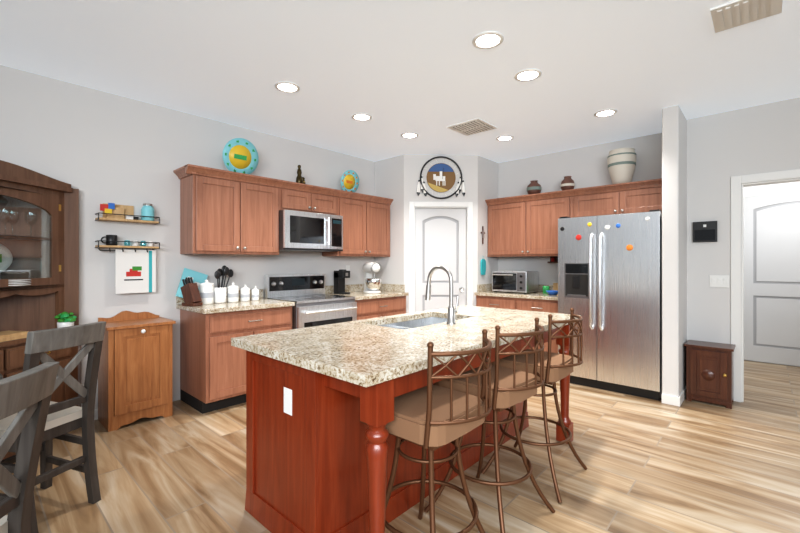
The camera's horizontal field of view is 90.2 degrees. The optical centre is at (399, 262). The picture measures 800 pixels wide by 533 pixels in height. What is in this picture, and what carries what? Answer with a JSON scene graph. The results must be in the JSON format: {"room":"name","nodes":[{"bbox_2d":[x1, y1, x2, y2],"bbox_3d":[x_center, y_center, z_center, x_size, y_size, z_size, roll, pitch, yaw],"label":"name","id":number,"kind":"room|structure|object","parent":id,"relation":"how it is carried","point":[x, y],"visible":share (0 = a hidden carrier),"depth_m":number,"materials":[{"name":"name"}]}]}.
{"room":"kitchen and dining room","nodes":[
{"label":"kitchen and dining room","id":0,"kind":"room"},
{"bbox_2d":[0,65,374,408],"bbox_3d":[-2.554,-0.070,3.371,0.120,2.740,9.120,0,0,42],"label":"wall","id":1,"kind":"structure","parent":0,"point":[96,148],"depth_m":3.53,"materials":[{"name":"white paint"}]},
{"bbox_2d":[94,409,97,419],"bbox_3d":[-3.893,1.258,1.811,0.012,0.085,5.010,0,0,42],"label":"baseboard","id":2,"kind":"structure","parent":1,"relation":"attached to","point":[96,410],"depth_m":3.30,"materials":[{"name":"white"}]},
{"bbox_2d":[95,203,159,293],"bbox_3d":[-2.334,-0.132,3.427,0.124,0.783,0.448,0,0,42],"label":"shelf rack","id":3,"kind":"object","parent":1,"relation":"attached to","point":[135,271],"visible":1,"depth_m":3.44,"materials":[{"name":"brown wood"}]},
{"bbox_2d":[177,164,280,254],"bbox_3d":[-1.676,-0.475,3.994,0.328,0.780,0.865,0,0,42],"label":"upper cabinet","id":4,"kind":"object","parent":1,"relation":"attached to","point":[224,212],"depth_m":3.80,"materials":[{"name":"brown wood"}]},
{"bbox_2d":[222,138,258,173],"bbox_3d":[-1.640,-1.055,4.040,0.211,0.375,0.370,0,0,42],"label":"decorative plate","id":5,"kind":"object","parent":4,"relation":"on","point":[239,155],"visible":0.96,"depth_m":4.00,"materials":[{"name":"teal ceramic"}]},
{"bbox_2d":[281,180,316,212],"bbox_3d":[-1.231,-0.713,4.480,0.328,0.305,0.453,0,0,42],"label":"upper cabinet","id":6,"kind":"object","parent":1,"relation":"attached to","point":[294,196],"depth_m":4.37,"materials":[{"name":"brown wood"}]},
{"bbox_2d":[296,165,304,183],"bbox_3d":[-1.141,-0.996,4.572,0.080,0.250,0.140,0,0,28],"label":"decorative figurine","id":7,"kind":"object","parent":6,"relation":"on","point":[300,178],"visible":0.71,"depth_m":4.54,"materials":[{"name":"brown metal"}]},
{"bbox_2d":[279,210,342,251],"bbox_3d":[-1.072,-0.348,4.556,0.456,0.417,0.774,0,0,42],"label":"microwave","id":8,"kind":"object","parent":6,"relation":"attached to","point":[308,231],"visible":0.94,"depth_m":4.38,"materials":[{"name":"silver metal"}]},
{"bbox_2d":[317,186,340,215],"bbox_3d":[-1.010,-0.713,4.721,0.328,0.305,0.453,0,0,42],"label":"upper cabinet","id":9,"kind":"object","parent":1,"relation":"attached to","point":[328,199],"depth_m":4.67,"materials":[{"name":"brown wood"}]},
{"bbox_2d":[322,192,392,256],"bbox_3d":[-0.548,-0.475,5.225,0.328,0.780,0.913,0,0,42],"label":"upper cabinet","id":10,"kind":"object","parent":1,"relation":"attached to","point":[366,219],"depth_m":5.09,"materials":[{"name":"brown wood"}]},
{"bbox_2d":[341,170,358,191],"bbox_3d":[-0.680,-1.021,5.099,0.196,0.306,0.300,0,0,42],"label":"decorative plate","id":11,"kind":"object","parent":10,"relation":"on","point":[349,180],"visible":0.9,"depth_m":5.07,"materials":[{"name":"teal"}]},
{"bbox_2d":[375,155,403,284],"bbox_3d":[-0.120,-0.070,5.522,0.558,2.740,0.100,0,0,42],"label":"wall","id":12,"kind":"structure","parent":0,"point":[389,177],"depth_m":5.42,"materials":[{"name":"white paint"}]},
{"bbox_2d":[0,360,799,532],"bbox_3d":[1.534,1.330,1.171,9.120,0.060,11.400,0,0,42],"label":"floor","id":13,"kind":"structure","parent":0,"point":[658,466],"depth_m":2.45,"materials":[{"name":"brown wood"}]},
{"bbox_2d":[0,362,59,532],"bbox_3d":[-1.318,0.810,1.093,0.516,0.980,0.406,0,0,-7],"label":"dining chair","id":14,"kind":"object","parent":13,"relation":"on","point":[26,394],"visible":1,"depth_m":1.23,"materials":[{"name":"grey wood"}]},
{"bbox_2d":[0,160,80,458],"bbox_3d":[-2.648,0.307,2.610,0.735,1.985,1.001,0,0,42],"label":"hutch","id":15,"kind":"object","parent":13,"relation":"on","point":[39,251],"visible":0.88,"depth_m":2.96,"materials":[{"name":"brown wood"}]},
{"bbox_2d":[0,321,105,532],"bbox_3d":[-1.880,0.810,2.077,0.516,0.980,0.406,0,0,15],"label":"dining chair","id":16,"kind":"object","parent":13,"relation":"on","point":[65,417],"visible":0.71,"depth_m":2.10,"materials":[{"name":"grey wood"}]},
{"bbox_2d":[98,311,175,431],"bbox_3d":[-2.206,0.856,3.337,0.405,0.888,0.480,0,0,42],"label":"base cabinet","id":17,"kind":"object","parent":13,"relation":"on","point":[135,377],"visible":1,"depth_m":3.22,"materials":[{"name":"brown wood"}]},
{"bbox_2d":[180,306,291,413],"bbox_3d":[-1.576,0.865,3.886,0.621,0.870,0.841,0,0,42],"label":"base cabinet","id":18,"kind":"object","parent":13,"relation":"on","point":[212,369],"depth_m":3.55,"materials":[{"name":"brown wood"}]},
{"bbox_2d":[176,284,407,313],"bbox_3d":[-1.000,0.358,4.499,0.643,0.140,2.593,0,0,42],"label":"countertop","id":19,"kind":"structure","parent":18,"relation":"on","point":[386,290],"depth_m":4.02,"materials":[{"name":"stone"}]},
{"bbox_2d":[175,268,207,297],"bbox_3d":[-1.978,0.212,3.792,0.085,0.333,0.302,0,0,42],"label":"cutting board","id":20,"kind":"object","parent":19,"relation":"on","point":[198,278],"visible":0.48,"depth_m":3.80,"materials":[{"name":"teal"}]},
{"bbox_2d":[180,277,202,306],"bbox_3d":[-1.893,0.259,3.615,0.170,0.259,0.100,0,0,22],"label":"knife block","id":21,"kind":"object","parent":19,"relation":"on","point":[190,293],"visible":1,"depth_m":3.58,"materials":[{"name":"brown wood"}]},
{"bbox_2d":[199,280,213,303],"bbox_3d":[-1.832,0.273,3.774,0.126,0.228,0.126,0,0,34],"label":"canister set","id":22,"kind":"object","parent":19,"relation":"on","point":[206,290],"depth_m":3.73,"materials":[{"name":"white ceramic"}]},
{"bbox_2d":[214,265,233,302],"bbox_3d":[-1.727,0.205,3.903,0.116,0.364,0.202,0,0,42],"label":"utensil crock","id":23,"kind":"object","parent":19,"relation":"on","point":[219,294],"visible":1,"depth_m":3.85,"materials":[{"name":"white ceramic"}]},
{"bbox_2d":[227,283,242,301],"bbox_3d":[-1.660,0.290,3.962,0.106,0.193,0.106,0,0,34],"label":"canister set","id":24,"kind":"object","parent":19,"relation":"on","point":[232,290],"depth_m":3.93,"materials":[{"name":"white ceramic"}]},
{"bbox_2d":[243,285,252,300],"bbox_3d":[-1.575,0.303,4.054,0.092,0.168,0.092,0,0,34],"label":"canister set","id":25,"kind":"object","parent":19,"relation":"on","point":[246,290],"depth_m":4.03,"materials":[{"name":"white ceramic"}]},
{"bbox_2d":[253,286,258,300],"bbox_3d":[-1.501,0.313,4.135,0.077,0.148,0.077,0,0,34],"label":"canister set","id":26,"kind":"object","parent":19,"relation":"on","point":[255,291],"depth_m":4.10,"materials":[{"name":"white ceramic"}]},
{"bbox_2d":[334,269,349,293],"bbox_3d":[-0.731,0.234,5.024,0.193,0.307,0.110,0,0,42],"label":"coffee maker","id":27,"kind":"object","parent":19,"relation":"on","point":[340,275],"visible":1,"depth_m":5.00,"materials":[{"name":"black plastic"}]},
{"bbox_2d":[363,262,381,293],"bbox_3d":[-0.379,0.189,5.175,0.354,0.397,0.243,0,0,42],"label":"stand mixer","id":28,"kind":"object","parent":19,"relation":"on","point":[372,285],"visible":1,"depth_m":5.06,"materials":[{"name":"white plastic"}]},
{"bbox_2d":[264,274,356,328],"bbox_3d":[-0.969,0.718,4.435,0.728,1.165,0.772,0,0,42],"label":"range","id":29,"kind":"object","parent":13,"relation":"on","point":[315,305],"visible":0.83,"depth_m":4.38,"materials":[{"name":"silver metal"}]},
{"bbox_2d":[355,296,405,319],"bbox_3d":[-0.446,0.865,5.120,0.621,0.870,0.929,0,0,42],"label":"base cabinet","id":30,"kind":"object","parent":13,"relation":"on","point":[378,307],"depth_m":4.89,"materials":[{"name":"brown wood"}]},
{"bbox_2d":[244,317,572,532],"bbox_3d":[0.230,0.864,2.522,0.991,0.872,2.038,0,0,42],"label":"kitchen island","id":31,"kind":"object","parent":13,"relation":"on","point":[319,456],"depth_m":1.84,"materials":[{"name":"brown wood"}]},
{"bbox_2d":[231,321,481,388],"bbox_3d":[-0.226,0.408,2.011,1.030,0.040,0.800,0,0,42],"label":"island countertop","id":32,"kind":"structure","parent":31,"relation":"on","point":[353,352],"depth_m":1.81,"materials":[{"name":"beige stone"}]},
{"bbox_2d":[379,317,455,329],"bbox_3d":[0.142,0.528,2.745,0.424,0.198,0.804,0,0,42],"label":"sink","id":33,"kind":"object","parent":32,"relation":"in","point":[410,324],"visible":0.04,"depth_m":3.04,"materials":[{"name":"silver metal"}]},
{"bbox_2d":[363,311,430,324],"bbox_3d":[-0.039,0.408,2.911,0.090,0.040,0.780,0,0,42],"label":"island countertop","id":34,"kind":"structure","parent":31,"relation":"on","point":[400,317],"depth_m":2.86,"materials":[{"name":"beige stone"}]},
{"bbox_2d":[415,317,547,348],"bbox_3d":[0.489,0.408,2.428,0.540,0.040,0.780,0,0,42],"label":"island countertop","id":35,"kind":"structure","parent":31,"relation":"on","point":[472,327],"depth_m":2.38,"materials":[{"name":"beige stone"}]},
{"bbox_2d":[425,265,458,323],"bbox_3d":[0.278,0.201,2.628,0.239,0.372,0.111,0,0,42],"label":"faucet","id":36,"kind":"object","parent":35,"relation":"on","point":[452,310],"visible":0.98,"depth_m":2.55,"materials":[{"name":"silver metal"}]},
{"bbox_2d":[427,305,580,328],"bbox_3d":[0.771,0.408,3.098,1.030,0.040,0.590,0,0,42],"label":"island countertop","id":37,"kind":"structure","parent":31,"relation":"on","point":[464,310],"depth_m":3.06,"materials":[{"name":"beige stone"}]},
{"bbox_2d":[360,329,491,532],"bbox_3d":[0.126,0.794,1.689,0.534,1.018,0.490,0,0,42],"label":"bar stool","id":38,"kind":"object","parent":13,"relation":"on","point":[431,417],"visible":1,"depth_m":1.56,"materials":[{"name":"brown metal"}]},
{"bbox_2d":[425,317,554,532],"bbox_3d":[0.476,0.794,2.073,0.536,1.018,0.513,0,0,42],"label":"bar stool","id":39,"kind":"object","parent":13,"relation":"on","point":[513,387],"visible":0.85,"depth_m":1.94,"materials":[{"name":"brown metal"}]},
{"bbox_2d":[476,295,557,352],"bbox_3d":[1.623,0.865,5.120,1.151,0.870,0.654,0,0,42],"label":"base cabinet","id":40,"kind":"object","parent":13,"relation":"on","point":[539,305],"visible":0.25,"depth_m":4.83,"materials":[{"name":"brown wood"}]},
{"bbox_2d":[475,284,557,300],"bbox_3d":[1.628,0.358,5.122,1.155,0.140,0.643,0,0,42],"label":"countertop","id":41,"kind":"structure","parent":40,"relation":"on","point":[484,289],"depth_m":5.07,"materials":[{"name":"stone"}]},
{"bbox_2d":[492,271,537,293],"bbox_3d":[1.507,0.247,5.256,0.480,0.280,0.413,0,0,42],"label":"toaster oven","id":42,"kind":"object","parent":41,"relation":"on","point":[525,282],"visible":1,"depth_m":5.11,"materials":[{"name":"silver metal"}]},
{"bbox_2d":[543,283,557,294],"bbox_3d":[1.915,0.287,4.960,0.302,0.200,0.419,0,0,42],"label":"cups","id":43,"kind":"object","parent":41,"relation":"on","point":[546,290],"depth_m":5.02,"materials":[{"name":"green"}]},
{"bbox_2d":[481,308,586,502],"bbox_3d":[0.849,0.794,2.478,0.534,1.018,0.506,0,0,42],"label":"bar stool","id":44,"kind":"object","parent":13,"relation":"on","point":[558,367],"visible":0.83,"depth_m":2.34,"materials":[{"name":"brown metal"}]},
{"bbox_2d":[558,209,661,400],"bbox_3d":[2.308,0.398,4.295,0.950,1.805,0.827,0,0,42],"label":"refrigerator","id":45,"kind":"object","parent":13,"relation":"on","point":[610,279],"visible":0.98,"depth_m":3.98,"materials":[{"name":"silver metal"}]},
{"bbox_2d":[684,340,735,408],"bbox_3d":[2.905,1.032,3.740,0.360,0.535,0.329,0,0,42],"label":"cabinet","id":46,"kind":"object","parent":13,"relation":"on","point":[709,372],"visible":1,"depth_m":3.65,"materials":[{"name":"brown wood"}]},
{"bbox_2d":[0,0,799,162],"bbox_3d":[1.534,-1.480,1.171,9.120,0.080,11.400,0,0,42],"label":"ceiling","id":47,"kind":"structure","parent":0,"point":[427,72],"depth_m":2.88,"materials":[{"name":"white paint"}]},
{"bbox_2d":[275,81,299,92],"bbox_3d":[-0.921,-1.435,3.258,0.200,0.010,0.200,0,0,42],"label":"recessed light","id":48,"kind":"object","parent":47,"relation":"in","point":[286,87],"visible":1,"depth_m":3.25,"materials":[{"name":"white"}]},
{"bbox_2d":[352,113,371,120],"bbox_3d":[-0.377,-1.435,3.926,0.200,0.010,0.200,0,0,42],"label":"recessed light","id":49,"kind":"object","parent":47,"relation":"in","point":[361,117],"visible":1,"depth_m":3.92,"materials":[{"name":"white"}]},
{"bbox_2d":[401,132,418,137],"bbox_3d":[0.108,-1.435,4.485,0.200,0.010,0.200,0,0,42],"label":"recessed light","id":50,"kind":"object","parent":47,"relation":"in","point":[409,135],"visible":0.98,"depth_m":4.48,"materials":[{"name":"white"}]},
{"bbox_2d":[447,118,496,135],"bbox_3d":[0.764,-1.431,4.223,0.380,0.017,0.380,0,0,42],"label":"ceiling vent","id":51,"kind":"object","parent":47,"relation":"in","point":[472,127],"visible":0.98,"depth_m":4.19,"materials":[{"name":"white metal"}]},
{"bbox_2d":[472,31,503,48],"bbox_3d":[0.567,-1.435,2.573,0.200,0.010,0.200,0,0,42],"label":"recessed light","id":52,"kind":"object","parent":47,"relation":"in","point":[488,40],"visible":1,"depth_m":2.56,"materials":[{"name":"white"}]},
{"bbox_2d":[496,135,513,140],"bbox_3d":[1.208,-1.435,4.590,0.200,0.010,0.200,0,0,42],"label":"recessed light","id":53,"kind":"object","parent":47,"relation":"in","point":[505,138],"visible":1,"depth_m":4.58,"materials":[{"name":"white"}]},
{"bbox_2d":[514,69,541,81],"bbox_3d":[0.978,-1.435,3.051,0.200,0.010,0.200,0,0,42],"label":"recessed light","id":54,"kind":"object","parent":47,"relation":"in","point":[525,75],"visible":1,"depth_m":3.05,"materials":[{"name":"white"}]},
{"bbox_2d":[594,109,616,116],"bbox_3d":[1.971,-1.435,3.823,0.200,0.010,0.200,0,0,42],"label":"recessed light","id":55,"kind":"object","parent":47,"relation":"in","point":[606,113],"visible":1,"depth_m":3.82,"materials":[{"name":"white"}]},
{"bbox_2d":[710,0,782,32],"bbox_3d":[1.968,-1.431,2.266,0.300,0.018,0.300,0,0,42],"label":"ceiling vent","id":56,"kind":"object","parent":47,"relation":"in","point":[731,14],"visible":1,"depth_m":2.26,"materials":[{"name":"white metal"}]},
{"bbox_2d":[404,155,477,312],"bbox_3d":[0.544,-0.070,5.368,0.990,2.740,0.100,0,0,-3],"label":"wall","id":57,"kind":"structure","parent":0,"point":[414,164],"depth_m":5.32,"materials":[{"name":"white paint"}]},
{"bbox_2d":[415,208,465,311],"bbox_3d":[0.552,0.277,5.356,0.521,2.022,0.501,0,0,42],"label":"pantry door","id":58,"kind":"structure","parent":57,"relation":"in","point":[440,236],"depth_m":5.36,"materials":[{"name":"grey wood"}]},
{"bbox_2d":[409,202,472,312],"bbox_3d":[0.544,0.242,5.361,0.850,2.115,0.114,0,0,-3],"label":"door frame","id":59,"kind":"structure","parent":57,"relation":"attached to","point":[468,206],"depth_m":5.31,"materials":[{"name":"white wood"}]},
{"bbox_2d":[417,156,464,198],"bbox_3d":[0.547,-1.135,5.299,0.648,0.572,0.025,0,0,-3],"label":"art","id":60,"kind":"object","parent":57,"relation":"attached to","point":[440,177],"visible":0.98,"depth_m":5.30,"materials":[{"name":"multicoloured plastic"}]},
{"bbox_2d":[478,156,497,283],"bbox_3d":[1.192,-0.070,5.579,0.100,2.740,0.558,0,0,42],"label":"wall","id":61,"kind":"structure","parent":0,"point":[487,179],"depth_m":5.49,"materials":[{"name":"white paint"}]},
{"bbox_2d":[480,259,485,274],"bbox_3d":[1.130,0.030,5.414,0.020,0.260,0.110,0,0,42],"label":"oven mitt","id":62,"kind":"object","parent":61,"relation":"attached to","point":[483,266],"visible":0.94,"depth_m":5.40,"materials":[{"name":"teal fabric"}]},
{"bbox_2d":[481,226,484,243],"bbox_3d":[1.129,-0.380,5.415,0.020,0.240,0.100,0,0,42],"label":"wall cross","id":63,"kind":"object","parent":61,"relation":"attached to","point":[483,232],"visible":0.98,"depth_m":5.41,"materials":[{"name":"brown wood"}]},
{"bbox_2d":[498,133,661,284],"bbox_3d":[1.780,-0.070,5.503,3.390,2.740,0.120,0,0,42],"label":"wall","id":64,"kind":"structure","parent":0,"point":[584,167],"depth_m":5.14,"materials":[{"name":"white paint"}]},
{"bbox_2d":[485,190,572,256],"bbox_3d":[1.728,-0.475,5.244,1.138,0.780,0.328,0,0,42],"label":"upper cabinet","id":65,"kind":"object","parent":64,"relation":"attached to","point":[523,226],"depth_m":5.11,"materials":[{"name":"brown wood"}]},
{"bbox_2d":[527,180,541,193],"bbox_3d":[1.754,-0.971,5.215,0.185,0.200,0.185,0,0,42],"label":"decorative vase","id":66,"kind":"object","parent":65,"relation":"on","point":[534,187],"visible":0.75,"depth_m":5.15,"materials":[{"name":"brown ceramic"}]},
{"bbox_2d":[560,176,574,189],"bbox_3d":[2.071,-0.969,4.925,0.165,0.195,0.165,0,0,42],"label":"decorative vase","id":67,"kind":"object","parent":65,"relation":"on","point":[567,183],"visible":0.79,"depth_m":4.87,"materials":[{"name":"brown ceramic"}]},
{"bbox_2d":[548,257,557,262],"bbox_3d":[2.070,-0.042,5.086,0.340,0.084,0.096,0,0,42],"label":"spice rack","id":68,"kind":"object","parent":64,"relation":"attached to","point":[553,259],"visible":0.4,"depth_m":5.16,"materials":[{"name":"brown wood"}]},
{"bbox_2d":[573,184,612,217],"bbox_3d":[2.360,-0.691,4.665,0.577,0.350,0.328,0,0,42],"label":"upper cabinet","id":69,"kind":"object","parent":64,"relation":"attached to","point":[596,200],"depth_m":4.57,"materials":[{"name":"brown wood"}]},
{"bbox_2d":[613,178,661,214],"bbox_3d":[2.693,-0.691,4.360,0.577,0.350,0.328,0,0,42],"label":"upper cabinet","id":70,"kind":"object","parent":64,"relation":"attached to","point":[646,195],"depth_m":4.27,"materials":[{"name":"brown wood"}]},
{"bbox_2d":[607,148,635,183],"bbox_3d":[2.514,-1.071,4.519,0.290,0.400,0.290,0,0,42],"label":"decorative urn","id":71,"kind":"object","parent":70,"relation":"on","point":[621,162],"visible":0.9,"depth_m":4.42,"materials":[{"name":"beige ceramic"}]},
{"bbox_2d":[662,105,686,396],"bbox_3d":[2.760,-0.070,3.967,0.130,2.740,0.820,0,0,42],"label":"wall","id":72,"kind":"structure","parent":0,"point":[674,230],"depth_m":3.68,"materials":[{"name":"white paint"}]},
{"bbox_2d":[677,386,685,406],"bbox_3d":[2.707,1.258,3.804,0.012,0.085,0.532,0,0,42],"label":"baseboard","id":73,"kind":"structure","parent":72,"relation":"attached to","point":[680,399],"depth_m":3.67,"materials":[{"name":"white"}]},
{"bbox_2d":[687,97,799,343],"bbox_3d":[5.045,-0.070,2.308,5.480,2.740,0.420,0,0,42],"label":"wall","id":74,"kind":"structure","parent":0,"point":[723,148],"depth_m":3.83,"materials":[{"name":"white paint"}]},
{"bbox_2d":[693,221,716,241],"bbox_3d":[2.979,-0.305,3.895,0.190,0.200,0.026,0,0,42],"label":"thermostat panel","id":75,"kind":"object","parent":74,"relation":"attached to","point":[705,231],"visible":1,"depth_m":3.88,"materials":[{"name":"black plastic"}]},
{"bbox_2d":[709,275,728,287],"bbox_3d":[3.065,0.175,3.826,0.150,0.116,0.012,0,0,42],"label":"switch plate","id":76,"kind":"object","parent":74,"relation":"attached to","point":[718,280],"visible":1,"depth_m":3.83,"materials":[{"name":"white plastic"}]},
{"bbox_2d":[731,169,799,401],"bbox_3d":[3.566,0.242,3.450,1.075,2.115,0.135,0,0,42],"label":"trim","id":77,"kind":"structure","parent":74,"relation":"attached to","point":[738,193],"depth_m":3.71,"materials":[{"name":"white wood"}]},
{"bbox_2d":[744,182,799,366],"bbox_3d":[5.165,-0.070,4.897,3.200,2.740,0.100,0,0,42],"label":"wall","id":78,"kind":"structure","parent":0,"point":[774,186],"depth_m":5.14,"materials":[{"name":"white paint"}]},
{"bbox_2d":[744,193,799,365],"bbox_3d":[4.996,0.206,4.964,1.132,2.164,0.025,0,0,42],"label":"hall door","id":79,"kind":"structure","parent":78,"relation":"in","point":[771,278],"depth_m":5.13,"materials":[{"name":"grey wood"}]}
]}

